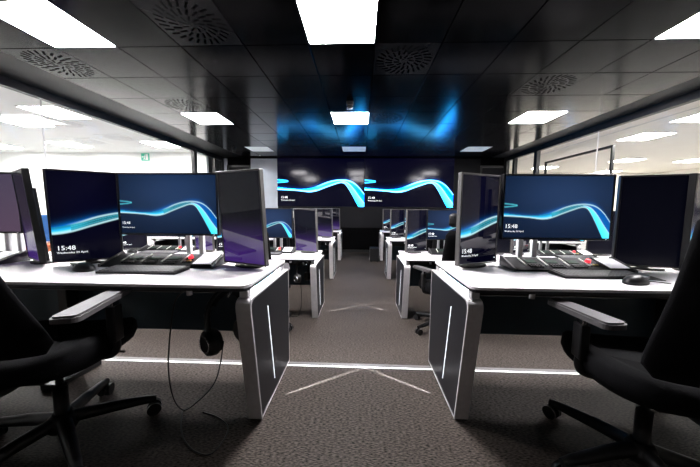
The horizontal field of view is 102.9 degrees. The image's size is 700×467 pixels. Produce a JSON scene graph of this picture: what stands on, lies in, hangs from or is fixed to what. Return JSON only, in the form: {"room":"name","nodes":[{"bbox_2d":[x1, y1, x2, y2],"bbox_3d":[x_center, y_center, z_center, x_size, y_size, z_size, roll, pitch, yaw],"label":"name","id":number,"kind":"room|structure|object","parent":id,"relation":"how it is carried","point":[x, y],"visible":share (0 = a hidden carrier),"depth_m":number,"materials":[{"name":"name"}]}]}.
{"room":"control room","nodes":[
{"label":"control room","id":0,"kind":"room"},
{"bbox_2d":[0,152,208,250],"bbox_3d":[-7.559,-0.853,7.907,7.270,2.800,0.100,1,5,2],"label":"wall","id":1,"kind":"structure","parent":0,"point":[9,161],"depth_m":7.75,"materials":[{"name":"paint"}]},
{"bbox_2d":[0,74,223,172],"bbox_3d":[-4.051,-0.330,2.315,0.080,2.810,12.350,1,5,2],"label":"window frame","id":2,"kind":"structure","parent":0,"point":[6,82],"depth_m":4.30,"materials":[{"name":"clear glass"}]},
{"bbox_2d":[0,0,699,172],"bbox_3d":[0.161,-1.846,3.647,23.000,0.060,15.600,1,5,2],"label":"ceiling","id":3,"kind":"structure","parent":0,"point":[279,91],"depth_m":3.33,"materials":[{"name":"metal"}]},
{"bbox_2d":[0,116,55,126],"bbox_3d":[-5.794,-1.971,4.925,0.604,0.012,0.604,1,5,2],"label":"recessed light","id":4,"kind":"object","parent":3,"relation":"in","point":[17,120],"visible":1,"depth_m":4.91,"materials":[{"name":"white paint"}]},
{"bbox_2d":[15,105,92,118],"bbox_3d":[-4.662,-1.918,4.433,0.604,0.012,0.604,1,5,2],"label":"recessed light","id":5,"kind":"object","parent":3,"relation":"in","point":[53,111],"visible":1,"depth_m":4.37,"materials":[{"name":"white paint"}]},
{"bbox_2d":[0,48,111,77],"bbox_3d":[-3.058,-1.782,2.942,0.591,0.015,0.591,1,5,2],"label":"ceiling vent","id":6,"kind":"object","parent":3,"relation":"in","point":[55,61],"visible":1,"depth_m":2.89,"materials":[{"name":"metal"}]},
{"bbox_2d":[0,0,116,47],"bbox_3d":[-2.482,-1.724,2.322,0.604,0.014,0.604,1,5,2],"label":"recessed light","id":7,"kind":"object","parent":3,"relation":"in","point":[43,20],"visible":0.96,"depth_m":2.29,"materials":[{"name":"plastic"}]},
{"bbox_2d":[29,118,93,127],"bbox_3d":[-5.140,-1.977,4.999,0.591,0.015,0.591,1,5,2],"label":"ceiling vent","id":8,"kind":"object","parent":3,"relation":"in","point":[64,123],"visible":1,"depth_m":5.00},
{"bbox_2d":[45,141,91,146],"bbox_3d":[-6.725,-2.138,6.705,0.604,0.012,0.604,1,5,2],"label":"recessed light","id":9,"kind":"object","parent":3,"relation":"in","point":[63,143],"visible":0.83,"depth_m":6.60,"materials":[{"name":"white paint"}]},
{"bbox_2d":[65,138,111,143],"bbox_3d":[-5.937,-2.107,6.375,0.591,0.015,0.591,1,5,2],"label":"ceiling vent","id":10,"kind":"object","parent":3,"relation":"in","point":[83,140],"visible":1,"depth_m":6.30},
{"bbox_2d":[93,134,140,140],"bbox_3d":[-4.999,-2.069,6.040,0.591,0.015,0.591,1,5,2],"label":"ceiling vent","id":11,"kind":"object","parent":3,"relation":"in","point":[117,137],"visible":1,"depth_m":5.99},
{"bbox_2d":[139,141,177,146],"bbox_3d":[-4.476,-2.112,6.619,0.604,0.012,0.604,1,5,2],"label":"recessed light","id":12,"kind":"object","parent":3,"relation":"in","point":[152,143],"visible":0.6,"depth_m":6.52,"materials":[{"name":"white paint"}]},
{"bbox_2d":[152,98,215,112],"bbox_3d":[-2.412,-1.882,4.114,0.591,0.015,0.591,1,5,2],"label":"ceiling vent","id":13,"kind":"object","parent":3,"relation":"in","point":[181,105],"visible":1,"depth_m":4.09,"materials":[{"name":"metal"}]},
{"bbox_2d":[130,0,242,45],"bbox_3d":[-1.283,-1.708,2.276,0.591,0.015,0.591,1,5,2],"label":"ceiling vent","id":14,"kind":"object","parent":3,"relation":"in","point":[187,22],"visible":1,"depth_m":2.24,"materials":[{"name":"metal"}]},
{"bbox_2d":[180,113,232,124],"bbox_3d":[-2.389,-1.936,4.711,0.604,0.014,0.604,1,5,2],"label":"recessed light","id":15,"kind":"object","parent":3,"relation":"in","point":[201,118],"visible":1,"depth_m":4.69,"materials":[{"name":"plastic"}]},
{"bbox_2d":[245,146,274,151],"bbox_3d":[-2.295,-2.149,7.100,0.604,0.014,0.604,1,5,2],"label":"recessed light","id":16,"kind":"object","parent":3,"relation":"in","point":[253,149],"visible":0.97,"depth_m":7.14,"materials":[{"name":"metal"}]},
{"bbox_2d":[245,147,272,150],"bbox_3d":[-2.295,-2.150,7.099,0.578,0.009,0.578,1,5,2],"label":"diffuser","id":17,"kind":"object","parent":16,"relation":"attached to","point":[249,148],"depth_m":7.03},
{"bbox_2d":[295,0,378,44],"bbox_3d":[-0.084,-1.696,2.231,0.604,0.014,0.604,1,5,2],"label":"recessed light","id":18,"kind":"object","parent":3,"relation":"in","point":[324,22],"visible":1,"depth_m":2.22,"materials":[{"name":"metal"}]},
{"bbox_2d":[330,112,368,123],"bbox_3d":[0.009,-1.909,4.619,0.604,0.014,0.604,1,5,2],"label":"recessed light","id":19,"kind":"object","parent":3,"relation":"in","point":[338,117],"visible":0.97,"depth_m":4.58,"materials":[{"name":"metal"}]},
{"bbox_2d":[340,140,366,146],"bbox_3d":[0.080,-2.067,6.411,0.591,0.015,0.591,1,5,2],"label":"ceiling vent","id":20,"kind":"object","parent":3,"relation":"in","point":[344,143],"visible":1,"depth_m":6.39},
{"bbox_2d":[341,146,365,151],"bbox_3d":[0.103,-2.121,7.008,0.604,0.014,0.604,1,5,2],"label":"recessed light","id":21,"kind":"object","parent":3,"relation":"in","point":[344,149],"visible":1,"depth_m":7.05,"materials":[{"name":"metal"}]},
{"bbox_2d":[369,112,407,123],"bbox_3d":[0.609,-1.900,4.596,0.591,0.015,0.591,1,5,2],"label":"ceiling vent","id":22,"kind":"object","parent":3,"relation":"in","point":[374,117],"visible":1,"depth_m":4.56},
{"bbox_2d":[373,42,441,74],"bbox_3d":[0.539,-1.741,2.805,0.591,0.015,0.591,1,5,2],"label":"ceiling vent","id":23,"kind":"object","parent":3,"relation":"in","point":[417,57],"visible":1,"depth_m":2.75,"materials":[{"name":"metal"}]},
{"bbox_2d":[459,146,493,151],"bbox_3d":[3.101,-2.087,6.893,0.604,0.014,0.604,1,5,2],"label":"recessed light","id":24,"kind":"object","parent":3,"relation":"in","point":[475,148],"visible":0.89,"depth_m":6.92,"materials":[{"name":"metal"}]},
{"bbox_2d":[507,111,568,123],"bbox_3d":[3.007,-1.874,4.505,0.604,0.014,0.604,1,5,2],"label":"recessed light","id":25,"kind":"object","parent":3,"relation":"in","point":[530,116],"visible":0.93,"depth_m":4.49,"materials":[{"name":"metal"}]},
{"bbox_2d":[510,73,592,94],"bbox_3d":[2.361,-1.773,3.333,0.591,0.015,0.591,1,5,2],"label":"ceiling vent","id":26,"kind":"object","parent":3,"relation":"in","point":[541,83],"visible":1,"depth_m":3.28,"materials":[{"name":"metal"}]},
{"bbox_2d":[616,132,677,140],"bbox_3d":[5.890,-1.934,5.575,0.604,0.012,0.604,1,5,2],"label":"recessed light","id":27,"kind":"object","parent":3,"relation":"in","point":[644,136],"visible":1,"depth_m":5.55,"materials":[{"name":"white paint"}]},
{"bbox_2d":[620,133,673,139],"bbox_3d":[5.890,-1.935,5.575,0.578,0.008,0.578,1,5,2],"label":"diffuser","id":28,"kind":"object","parent":27,"relation":"attached to","point":[642,136],"depth_m":5.55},
{"bbox_2d":[652,11,699,39],"bbox_3d":[2.913,-1.661,2.116,0.604,0.014,0.604,1,5,2],"label":"recessed light","id":29,"kind":"object","parent":3,"relation":"in","point":[689,28],"visible":1,"depth_m":2.31,"materials":[{"name":"metal"}]},
{"bbox_2d":[669,113,699,121],"bbox_3d":[5.591,-1.826,4.340,0.604,0.012,0.604,1,5,2],"label":"recessed light","id":30,"kind":"object","parent":3,"relation":"in","point":[696,117],"visible":1,"depth_m":4.50,"materials":[{"name":"white paint"}]},
{"bbox_2d":[0,361,699,466],"bbox_3d":[-0.052,1.348,-0.962,8.460,0.315,5.842,1,5,2],"label":"floor","id":31,"kind":"structure","parent":0,"point":[314,416],"depth_m":1.44,"materials":[{"name":"carpet"}]},
{"bbox_2d":[0,276,161,466],"bbox_3d":[-1.333,0.349,1.141,0.725,1.280,0.975,0,5,-7],"label":"office chair","id":32,"kind":"object","parent":31,"relation":"on","point":[33,352],"visible":0.99,"depth_m":1.16,"materials":[{"name":"fabric"}]},
{"bbox_2d":[0,256,289,418],"bbox_3d":[-2.143,0.561,1.702,3.400,0.745,0.678,1,5,2],"label":"console desk","id":33,"kind":"object","parent":31,"relation":"on","point":[261,310],"visible":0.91,"depth_m":1.59,"materials":[{"name":"laminate"}]},
{"bbox_2d":[0,172,25,250],"bbox_3d":[-2.417,-0.116,1.877,0.640,0.566,0.170,1,5,2],"label":"desktop monitor","id":34,"kind":"object","parent":33,"relation":"on","point":[10,222],"visible":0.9,"depth_m":1.79,"materials":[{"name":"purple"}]},
{"bbox_2d":[0,250,30,264],"bbox_3d":[-2.454,0.144,1.766,0.690,0.067,0.180,1,5,2],"label":"control console","id":35,"kind":"object","parent":33,"relation":"on","point":[6,257],"visible":0.93,"depth_m":1.77,"materials":[{"name":"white plastic"}]},
{"bbox_2d":[11,168,51,264],"bbox_3d":[-1.943,-0.100,1.731,0.330,0.570,0.134,4,6,33],"label":"monitor","id":36,"kind":"object","parent":33,"relation":"on","point":[26,195],"visible":1,"depth_m":1.65,"materials":[{"name":"black"}]},
{"bbox_2d":[42,168,123,263],"bbox_3d":[-1.635,-0.098,1.740,0.330,0.570,0.129,-3,6,-33],"label":"monitor","id":37,"kind":"object","parent":33,"relation":"on","point":[82,206],"visible":0.99,"depth_m":1.69,"materials":[{"name":"black"}]},
{"bbox_2d":[72,262,95,271],"bbox_3d":[-1.517,0.180,1.578,0.223,0.044,0.086,4,6,33],"label":"computer mouse","id":38,"kind":"object","parent":33,"relation":"on","point":[84,266],"visible":1,"depth_m":1.53,"materials":[{"name":"black plastic"}]},
{"bbox_2d":[9,287,215,292],"bbox_3d":[-2.138,0.278,1.746,3.200,0.100,0.140,1,5,2],"label":"cable tray","id":39,"kind":"object","parent":33,"relation":"on","point":[9,287],"depth_m":1.66,"materials":[{"name":"black metal"}]},
{"bbox_2d":[0,256,284,288],"bbox_3d":[-2.147,0.198,1.655,3.388,0.013,0.648,1,5,2],"label":"countertop","id":40,"kind":"structure","parent":33,"relation":"on","point":[226,276],"depth_m":1.41,"materials":[{"name":"laminate"}]},
{"bbox_2d":[96,265,189,274],"bbox_3d":[-1.134,0.198,1.540,0.431,0.023,0.132,1,5,2],"label":"keyboard","id":41,"kind":"object","parent":33,"relation":"on","point":[116,269],"visible":1,"depth_m":1.51,"materials":[{"name":"black plastic"}]},
{"bbox_2d":[98,251,227,268],"bbox_3d":[-1.135,0.160,1.716,0.690,0.067,0.180,1,5,2],"label":"control console","id":42,"kind":"object","parent":33,"relation":"on","point":[203,261],"visible":0.99,"depth_m":1.70,"materials":[{"name":"black plastic"}]},
{"bbox_2d":[116,172,220,253],"bbox_3d":[-1.133,-0.101,1.828,0.640,0.566,0.170,1,5,2],"label":"desktop monitor","id":43,"kind":"object","parent":33,"relation":"on","point":[187,204],"visible":0.98,"depth_m":1.74,"materials":[{"name":"black"}]},
{"bbox_2d":[167,291,239,410],"bbox_3d":[-0.699,0.612,1.408,0.446,0.714,0.242,-1,5,-12],"label":"headset","id":44,"kind":"object","parent":33,"relation":"hanging from","point":[211,342],"visible":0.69,"depth_m":1.33,"materials":[{"name":"black plastic"}]},
{"bbox_2d":[199,328,222,356],"bbox_3d":[-0.669,0.522,1.343,0.124,0.131,0.106,1,5,2],"label":"ear cup","id":45,"kind":"object","parent":44,"relation":"on","point":[211,340],"depth_m":1.31,"materials":[{"name":"plastic"}]},
{"bbox_2d":[233,320,238,339],"bbox_3d":[-0.566,0.510,1.492,0.131,0.131,0.062,4,6,34],"label":"ear cup","id":46,"kind":"object","parent":44,"relation":"on","point":[235,328],"depth_m":1.48,"materials":[{"name":"plastic"}]},
{"bbox_2d":[216,168,268,268],"bbox_3d":[-0.616,-0.083,1.662,0.330,0.570,0.134,3,6,24],"label":"monitor","id":47,"kind":"object","parent":33,"relation":"on","point":[241,196],"visible":1,"depth_m":1.61,"materials":[{"name":"black"}]},
{"bbox_2d":[268,308,274,377],"bbox_3d":[-0.448,0.626,1.592,0.004,0.478,0.105,1,5,2],"label":"light","id":48,"kind":"object","parent":33,"relation":"attached to","point":[271,311],"depth_m":1.59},
{"bbox_2d":[180,410,228,455],"bbox_3d":[-0.750,0.969,1.401,0.400,0.007,0.184,4,6,36],"label":"cable","id":49,"kind":"object","parent":31,"relation":"on","point":[221,419],"visible":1,"depth_m":1.34,"materials":[{"name":"black plastic"}]},
{"bbox_2d":[101,356,579,374],"bbox_3d":[0.063,1.036,1.972,8.260,0.216,0.063,1,5,2],"label":"trim","id":50,"kind":"structure","parent":31,"relation":"on","point":[134,359],"depth_m":1.96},
{"bbox_2d":[428,261,678,418],"bbox_3d":[2.255,0.607,1.584,3.400,0.745,0.678,1,5,2],"label":"console desk","id":51,"kind":"object","parent":31,"relation":"on","point":[466,304],"visible":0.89,"depth_m":1.60,"materials":[{"name":"laminate"}]},
{"bbox_2d":[442,308,450,377],"bbox_3d":[0.556,0.633,1.603,0.004,0.478,0.105,1,5,2],"label":"light","id":52,"kind":"object","parent":51,"relation":"attached to","point":[446,356],"depth_m":1.60,"materials":[{"name":"plastic"}]},
{"bbox_2d":[439,269,468,294],"bbox_3d":[0.591,0.266,1.618,0.004,0.030,0.500,1,5,2],"label":"light","id":53,"kind":"object","parent":51,"relation":"on","point":[448,277],"depth_m":1.55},
{"bbox_2d":[455,172,500,267],"bbox_3d":[0.774,-0.078,1.734,0.330,0.568,0.110,-2,6,-25],"label":"monitor","id":54,"kind":"object","parent":51,"relation":"on","point":[478,197],"visible":1,"depth_m":1.69,"materials":[{"name":"black"}]},
{"bbox_2d":[435,261,678,293],"bbox_3d":[2.264,0.244,1.536,3.388,0.013,0.648,1,5,2],"label":"countertop","id":55,"kind":"structure","parent":51,"relation":"on","point":[491,277],"depth_m":1.39,"materials":[{"name":"laminate"}]},
{"bbox_2d":[498,174,616,256],"bbox_3d":[1.228,-0.073,1.737,0.640,0.566,0.170,1,5,2],"label":"desktop monitor","id":56,"kind":"object","parent":51,"relation":"on","point":[533,207],"visible":1,"depth_m":1.65,"materials":[{"name":"black"}]},
{"bbox_2d":[499,255,637,272],"bbox_3d":[1.298,0.182,1.687,0.690,0.067,0.180,1,5,2],"label":"control console","id":57,"kind":"object","parent":51,"relation":"on","point":[533,264],"visible":0.99,"depth_m":1.67,"materials":[{"name":"black plastic"}]},
{"bbox_2d":[480,293,668,298],"bbox_3d":[2.260,0.325,1.628,3.200,0.100,0.140,1,5,2],"label":"cable tray","id":58,"kind":"object","parent":51,"relation":"on","point":[481,294],"depth_m":1.60,"materials":[{"name":"black metal"}]},
{"bbox_2d":[548,269,639,278],"bbox_3d":[1.340,0.220,1.515,0.431,0.023,0.132,1,5,1],"label":"keyboard","id":59,"kind":"object","parent":51,"relation":"on","point":[567,274],"visible":0.97,"depth_m":1.50,"materials":[{"name":"black plastic"}]},
{"bbox_2d":[622,274,670,285],"bbox_3d":[1.445,0.223,1.377,0.223,0.044,0.086,0,5,-9],"label":"computer mouse","id":60,"kind":"object","parent":51,"relation":"on","point":[633,279],"visible":1,"depth_m":1.34,"materials":[{"name":"black plastic"}]},
{"bbox_2d":[611,174,688,270],"bbox_3d":[1.812,-0.066,1.699,0.330,0.568,0.110,2,5,20],"label":"monitor","id":61,"kind":"object","parent":51,"relation":"on","point":[650,209],"visible":0.99,"depth_m":1.67,"materials":[{"name":"black"}]},
{"bbox_2d":[672,173,699,270],"bbox_3d":[2.063,-0.063,1.684,0.330,0.568,0.110,-2,6,-25],"label":"monitor","id":62,"kind":"object","parent":51,"relation":"on","point":[692,210],"visible":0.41,"depth_m":1.59,"materials":[{"name":"black plastic"}]},
{"bbox_2d":[542,219,699,466],"bbox_3d":[1.204,0.378,1.050,0.732,1.280,0.792,1,5,11],"label":"office chair","id":63,"kind":"object","parent":31,"relation":"on","point":[659,372],"visible":1,"depth_m":1.02,"materials":[{"name":"fabric"}]},
{"bbox_2d":[116,243,585,369],"bbox_3d":[3.769,1.065,3.765,15.730,0.100,15.600,1,5,2],"label":"floor","id":64,"kind":"structure","parent":0,"point":[359,320],"depth_m":2.88,"materials":[{"name":"carpet"}]},
{"bbox_2d":[49,249,323,317],"bbox_3d":[-2.071,0.608,3.593,3.400,0.745,0.678,1,5,2],"label":"console desk","id":65,"kind":"object","parent":64,"relation":"on","point":[315,260],"visible":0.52,"depth_m":3.44,"materials":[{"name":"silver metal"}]},
{"bbox_2d":[123,235,147,250],"bbox_3d":[-2.882,-0.066,3.681,0.330,0.570,0.129,-3,6,-33],"label":"monitor","id":66,"kind":"object","parent":65,"relation":"on","point":[136,242],"visible":0.27,"depth_m":3.68,"materials":[{"name":"black plastic"}]},
{"bbox_2d":[138,250,178,253],"bbox_3d":[-2.382,0.230,3.481,0.431,0.023,0.132,1,5,2],"label":"keyboard","id":67,"kind":"object","parent":65,"relation":"on","point":[145,251],"visible":1,"depth_m":3.46,"materials":[{"name":"black plastic"}]},
{"bbox_2d":[137,245,196,251],"bbox_3d":[-2.382,0.192,3.656,0.690,0.067,0.180,1,5,2],"label":"control console","id":68,"kind":"object","parent":65,"relation":"on","point":[146,247],"visible":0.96,"depth_m":3.65,"materials":[{"name":"black plastic"}]},
{"bbox_2d":[146,235,193,245],"bbox_3d":[-2.380,-0.069,3.768,0.640,0.566,0.170,1,5,2],"label":"desktop monitor","id":69,"kind":"object","parent":65,"relation":"on","point":[178,236],"visible":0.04,"depth_m":3.70,"materials":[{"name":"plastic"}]},
{"bbox_2d":[49,249,322,259],"bbox_3d":[-2.075,0.245,3.545,3.388,0.013,0.648,1,5,2],"label":"countertop","id":70,"kind":"structure","parent":65,"relation":"on","point":[297,255],"depth_m":3.38,"materials":[{"name":"laminate"}]},
{"bbox_2d":[194,236,214,251],"bbox_3d":[-1.863,-0.050,3.603,0.330,0.570,0.134,3,6,24],"label":"monitor","id":71,"kind":"object","parent":65,"relation":"on","point":[209,240],"visible":0.2,"depth_m":3.56,"materials":[{"name":"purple plastic"}]},
{"bbox_2d":[265,208,292,246],"bbox_3d":[-1.061,-0.053,3.718,0.640,0.566,0.170,1,5,2],"label":"desktop monitor","id":72,"kind":"object","parent":65,"relation":"on","point":[279,221],"visible":0.52,"depth_m":3.62,"materials":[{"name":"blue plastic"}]},
{"bbox_2d":[270,247,295,253],"bbox_3d":[-1.063,0.207,3.606,0.690,0.067,0.180,1,5,2],"label":"control console","id":73,"kind":"object","parent":65,"relation":"on","point":[291,250],"visible":0.44,"depth_m":3.58,"materials":[{"name":"black plastic"}]},
{"bbox_2d":[285,261,310,264],"bbox_3d":[-2.067,0.326,3.637,3.200,0.100,0.140,1,5,2],"label":"cable tray","id":74,"kind":"object","parent":65,"relation":"on","point":[293,262],"depth_m":3.52,"materials":[{"name":"black plastic"}]},
{"bbox_2d":[291,261,310,316],"bbox_3d":[-0.568,0.660,3.304,0.239,0.715,0.193,-1,5,-20],"label":"headset","id":75,"kind":"object","parent":65,"relation":"hanging from","point":[297,277],"visible":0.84,"depth_m":3.29,"materials":[{"name":"black plastic"}]},
{"bbox_2d":[293,208,317,253],"bbox_3d":[-0.544,-0.035,3.553,0.330,0.570,0.134,3,6,24],"label":"monitor","id":76,"kind":"object","parent":65,"relation":"on","point":[305,219],"visible":1,"depth_m":3.51,"materials":[{"name":"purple plastic"}]},
{"bbox_2d":[150,236,335,278],"bbox_3d":[-1.998,0.442,5.464,3.400,0.745,0.678,1,5,2],"label":"console desk","id":77,"kind":"object","parent":64,"relation":"on","point":[171,241],"visible":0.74,"depth_m":5.28,"materials":[{"name":"silver metal"}]},
{"bbox_2d":[150,236,334,240],"bbox_3d":[-2.002,0.079,5.417,3.388,0.013,0.648,1,5,2],"label":"countertop","id":78,"kind":"structure","parent":77,"relation":"on","point":[319,238],"depth_m":5.16,"materials":[{"name":"laminate"}]},
{"bbox_2d":[168,240,329,245],"bbox_3d":[-1.993,0.159,5.508,3.200,0.100,0.140,1,5,2],"label":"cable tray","id":79,"kind":"object","parent":77,"relation":"on","point":[170,242],"depth_m":5.49,"materials":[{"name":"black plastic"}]},
{"bbox_2d":[317,208,332,237],"bbox_3d":[-0.471,-0.202,5.424,0.330,0.570,0.134,3,6,24],"label":"monitor","id":80,"kind":"object","parent":77,"relation":"on","point":[324,215],"visible":1,"depth_m":5.38,"materials":[{"name":"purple plastic"}]},
{"bbox_2d":[267,232,292,331],"bbox_3d":[-0.972,0.402,2.995,0.732,1.280,0.792,1,5,2],"label":"office chair","id":81,"kind":"object","parent":64,"relation":"on","point":[286,265],"visible":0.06,"depth_m":2.92,"materials":[{"name":"black plastic"}]},
{"bbox_2d":[276,214,294,287],"bbox_3d":[-1.013,0.237,4.841,0.732,1.280,0.792,0,5,-3],"label":"office chair","id":82,"kind":"object","parent":64,"relation":"on","point":[287,242],"visible":0.12,"depth_m":4.54,"materials":[{"name":"black plastic"}]},
{"bbox_2d":[333,230,341,259],"bbox_3d":[-1.924,0.275,7.335,3.400,0.745,0.678,1,5,2],"label":"console desk","id":83,"kind":"object","parent":64,"relation":"on","point":[337,234],"visible":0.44,"depth_m":7.06,"materials":[{"name":"silver metal"}]},
{"bbox_2d":[332,208,339,229],"bbox_3d":[-0.397,-0.368,7.295,0.330,0.570,0.134,3,6,24],"label":"monitor","id":84,"kind":"object","parent":83,"relation":"on","point":[336,211],"visible":0.68,"depth_m":7.22,"materials":[{"name":"black plastic"}]},
{"bbox_2d":[369,247,378,261],"bbox_3d":[0.609,0.524,7.053,0.220,0.340,0.306,1,5,2],"label":"equipment box","id":85,"kind":"object","parent":64,"relation":"on","point":[374,251],"visible":1,"depth_m":6.90,"materials":[{"name":"black plastic"}]},
{"bbox_2d":[379,230,404,260],"bbox_3d":[2.474,0.322,7.217,3.400,0.745,0.678,1,5,2],"label":"console desk","id":86,"kind":"object","parent":64,"relation":"on","point":[383,234],"visible":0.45,"depth_m":7.07,"materials":[{"name":"laminate"}]},
{"bbox_2d":[382,209,389,230],"bbox_3d":[0.993,-0.363,7.366,0.330,0.568,0.110,-2,6,-25],"label":"monitor","id":87,"kind":"object","parent":86,"relation":"on","point":[386,212],"visible":0.69,"depth_m":7.31,"materials":[{"name":"black plastic"}]},
{"bbox_2d":[413,213,456,334],"bbox_3d":[1.050,0.422,2.958,0.732,1.280,0.792,0,5,-8],"label":"office chair","id":88,"kind":"object","parent":64,"relation":"on","point":[450,239],"visible":0.29,"depth_m":2.85,"materials":[{"name":"black plastic"}]},
{"bbox_2d":[427,240,443,250],"bbox_3d":[1.372,0.264,4.750,0.732,1.280,0.792,1,5,7],"label":"office chair","id":89,"kind":"object","parent":64,"relation":"on","point":[430,243],"visible":0.02,"depth_m":4.45,"materials":[{"name":"black plastic"}]},
{"bbox_2d":[384,237,581,278],"bbox_3d":[2.400,0.488,5.346,3.400,0.745,0.678,1,5,2],"label":"console desk","id":90,"kind":"object","parent":64,"relation":"on","point":[392,245],"visible":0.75,"depth_m":5.26,"materials":[{"name":"silver metal"}]},
{"bbox_2d":[390,209,404,237],"bbox_3d":[0.919,-0.197,5.495,0.330,0.568,0.110,-2,6,-25],"label":"monitor","id":91,"kind":"object","parent":90,"relation":"on","point":[397,230],"visible":0.97,"depth_m":5.46,"materials":[{"name":"black plastic"}]},
{"bbox_2d":[392,242,561,247],"bbox_3d":[2.405,0.206,5.390,3.200,0.100,0.140,1,5,2],"label":"cable tray","id":92,"kind":"object","parent":90,"relation":"on","point":[394,244],"depth_m":5.28,"materials":[{"name":"black plastic"}]},
{"bbox_2d":[386,237,581,243],"bbox_3d":[2.409,0.125,5.298,3.388,0.013,0.648,1,5,2],"label":"countertop","id":93,"kind":"structure","parent":90,"relation":"on","point":[388,238],"depth_m":5.07,"materials":[{"name":"laminate"}]},
{"bbox_2d":[396,251,610,317],"bbox_3d":[2.327,0.655,3.474,3.400,0.745,0.678,1,5,2],"label":"console desk","id":94,"kind":"object","parent":64,"relation":"on","point":[406,275],"visible":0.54,"depth_m":3.45,"materials":[{"name":"laminate"}]},
{"bbox_2d":[405,209,426,253],"bbox_3d":[0.846,-0.030,3.624,0.330,0.568,0.110,-2,6,-25],"label":"monitor","id":95,"kind":"object","parent":94,"relation":"on","point":[415,226],"visible":0.97,"depth_m":3.58,"materials":[{"name":"black plastic"}]},
{"bbox_2d":[409,262,435,265],"bbox_3d":[2.332,0.372,3.518,3.200,0.100,0.140,1,5,2],"label":"cable tray","id":96,"kind":"object","parent":94,"relation":"on","point":[411,263],"depth_m":3.50,"materials":[{"name":"black plastic"}]},
{"bbox_2d":[426,209,456,247],"bbox_3d":[1.300,-0.026,3.628,0.640,0.566,0.170,1,5,2],"label":"desktop monitor","id":97,"kind":"object","parent":94,"relation":"on","point":[437,223],"visible":0.48,"depth_m":3.54,"materials":[{"name":"black plastic"}]},
{"bbox_2d":[496,210,510,254],"bbox_3d":[1.883,-0.019,3.590,0.330,0.568,0.110,2,5,20],"label":"monitor","id":98,"kind":"object","parent":94,"relation":"on","point":[503,245],"visible":0.2,"depth_m":3.54,"materials":[{"name":"black plastic"}]},
{"bbox_2d":[398,251,610,261],"bbox_3d":[2.335,0.292,3.427,3.388,0.013,0.648,1,5,2],"label":"countertop","id":99,"kind":"structure","parent":94,"relation":"on","point":[424,255],"depth_m":3.42,"materials":[{"name":"laminate"}]},
{"bbox_2d":[510,239,529,254],"bbox_3d":[2.165,-0.015,3.573,0.330,0.568,0.110,-2,6,-25],"label":"monitor","id":100,"kind":"object","parent":94,"relation":"on","point":[526,243],"visible":0.16,"depth_m":3.57,"materials":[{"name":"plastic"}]},
{"bbox_2d":[538,240,584,249],"bbox_3d":[2.619,-0.011,3.577,0.640,0.566,0.170,1,5,2],"label":"desktop monitor","id":101,"kind":"object","parent":94,"relation":"on","point":[540,241],"visible":0.02,"depth_m":3.51,"materials":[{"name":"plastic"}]},
{"bbox_2d":[537,250,596,256],"bbox_3d":[2.689,0.245,3.527,0.690,0.067,0.180,1,5,2],"label":"control console","id":102,"kind":"object","parent":94,"relation":"on","point":[539,252],"visible":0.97,"depth_m":3.51,"materials":[{"name":"black plastic"}]},
{"bbox_2d":[586,211,614,255],"bbox_3d":[3.202,-0.004,3.539,0.330,0.568,0.110,2,5,20],"label":"monitor","id":103,"kind":"object","parent":94,"relation":"on","point":[597,247],"visible":0.23,"depth_m":3.52,"materials":[{"name":"black plastic"}]},
{"bbox_2d":[544,145,614,173],"bbox_3d":[5.476,-0.596,6.941,0.050,2.670,2.150,1,5,2],"label":"door frame","id":104,"kind":"structure","parent":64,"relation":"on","point":[612,147],"depth_m":6.16,"materials":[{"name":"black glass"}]},
{"bbox_2d":[224,158,503,249],"bbox_3d":[0.328,-0.833,8.338,8.460,2.810,0.130,1,5,2],"label":"wall","id":105,"kind":"structure","parent":0,"point":[360,227],"depth_m":8.31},
{"bbox_2d":[227,165,250,170],"bbox_3d":[-3.318,-0.750,8.405,0.710,2.575,0.094,1,5,2],"label":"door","id":106,"kind":"structure","parent":105,"relation":"in","point":[229,167],"depth_m":8.31,"materials":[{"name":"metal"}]},
{"bbox_2d":[277,158,364,206],"bbox_3d":[-0.866,-1.508,8.257,2.581,1.420,0.054,1,5,2],"label":"wall display","id":107,"kind":"object","parent":105,"relation":"attached to","point":[306,182],"visible":1,"depth_m":8.23,"materials":[{"name":"black"}]},
{"bbox_2d":[364,158,454,207],"bbox_3d":[1.718,-1.478,8.158,2.581,1.420,0.054,1,5,2],"label":"wall display","id":108,"kind":"object","parent":105,"relation":"attached to","point":[389,182],"visible":1,"depth_m":8.13,"materials":[{"name":"black"}]},
{"bbox_2d":[480,166,504,209],"bbox_3d":[4.101,-0.665,8.122,0.700,2.575,0.094,1,5,2],"label":"door","id":109,"kind":"structure","parent":105,"relation":"in","point":[491,170],"depth_m":8.04,"materials":[{"name":"metal"}]},
{"bbox_2d":[509,173,653,242],"bbox_3d":[8.315,-1.026,11.287,7.270,2.800,0.100,1,5,2],"label":"wall","id":110,"kind":"structure","parent":0,"point":[618,174],"depth_m":11.07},
{"bbox_2d":[504,89,699,173],"bbox_3d":[4.222,-0.235,1.999,0.080,2.810,12.350,1,5,2],"label":"window frame","id":111,"kind":"structure","parent":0,"point":[693,96],"depth_m":4.80,"materials":[{"name":"black metal"}]},
{"bbox_2d":[654,168,699,174],"bbox_3d":[11.692,-0.292,3.383,0.100,2.800,15.700,1,5,2],"label":"wall","id":112,"kind":"structure","parent":0,"point":[693,170],"depth_m":9.97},
{"bbox_3d":[-7.799,1.084,2.211,7.270,0.050,11.600,1,5,2],"label":"floor","id":113,"kind":"structure","parent":0,"visible":0},
{"bbox_3d":[-5.119,0.501,4.997,1.000,0.660,0.481,1,5,2],"label":"cabinet","id":114,"kind":"object","parent":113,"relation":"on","visible":0},
{"bbox_2d":[41,215,49,242],"bbox_3d":[-5.114,-0.079,4.966,0.960,0.500,0.160,1,5,2],"label":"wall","id":115,"kind":"structure","parent":114,"relation":"on","point":[44,217],"depth_m":4.96,"materials":[{"name":"blue paint"}]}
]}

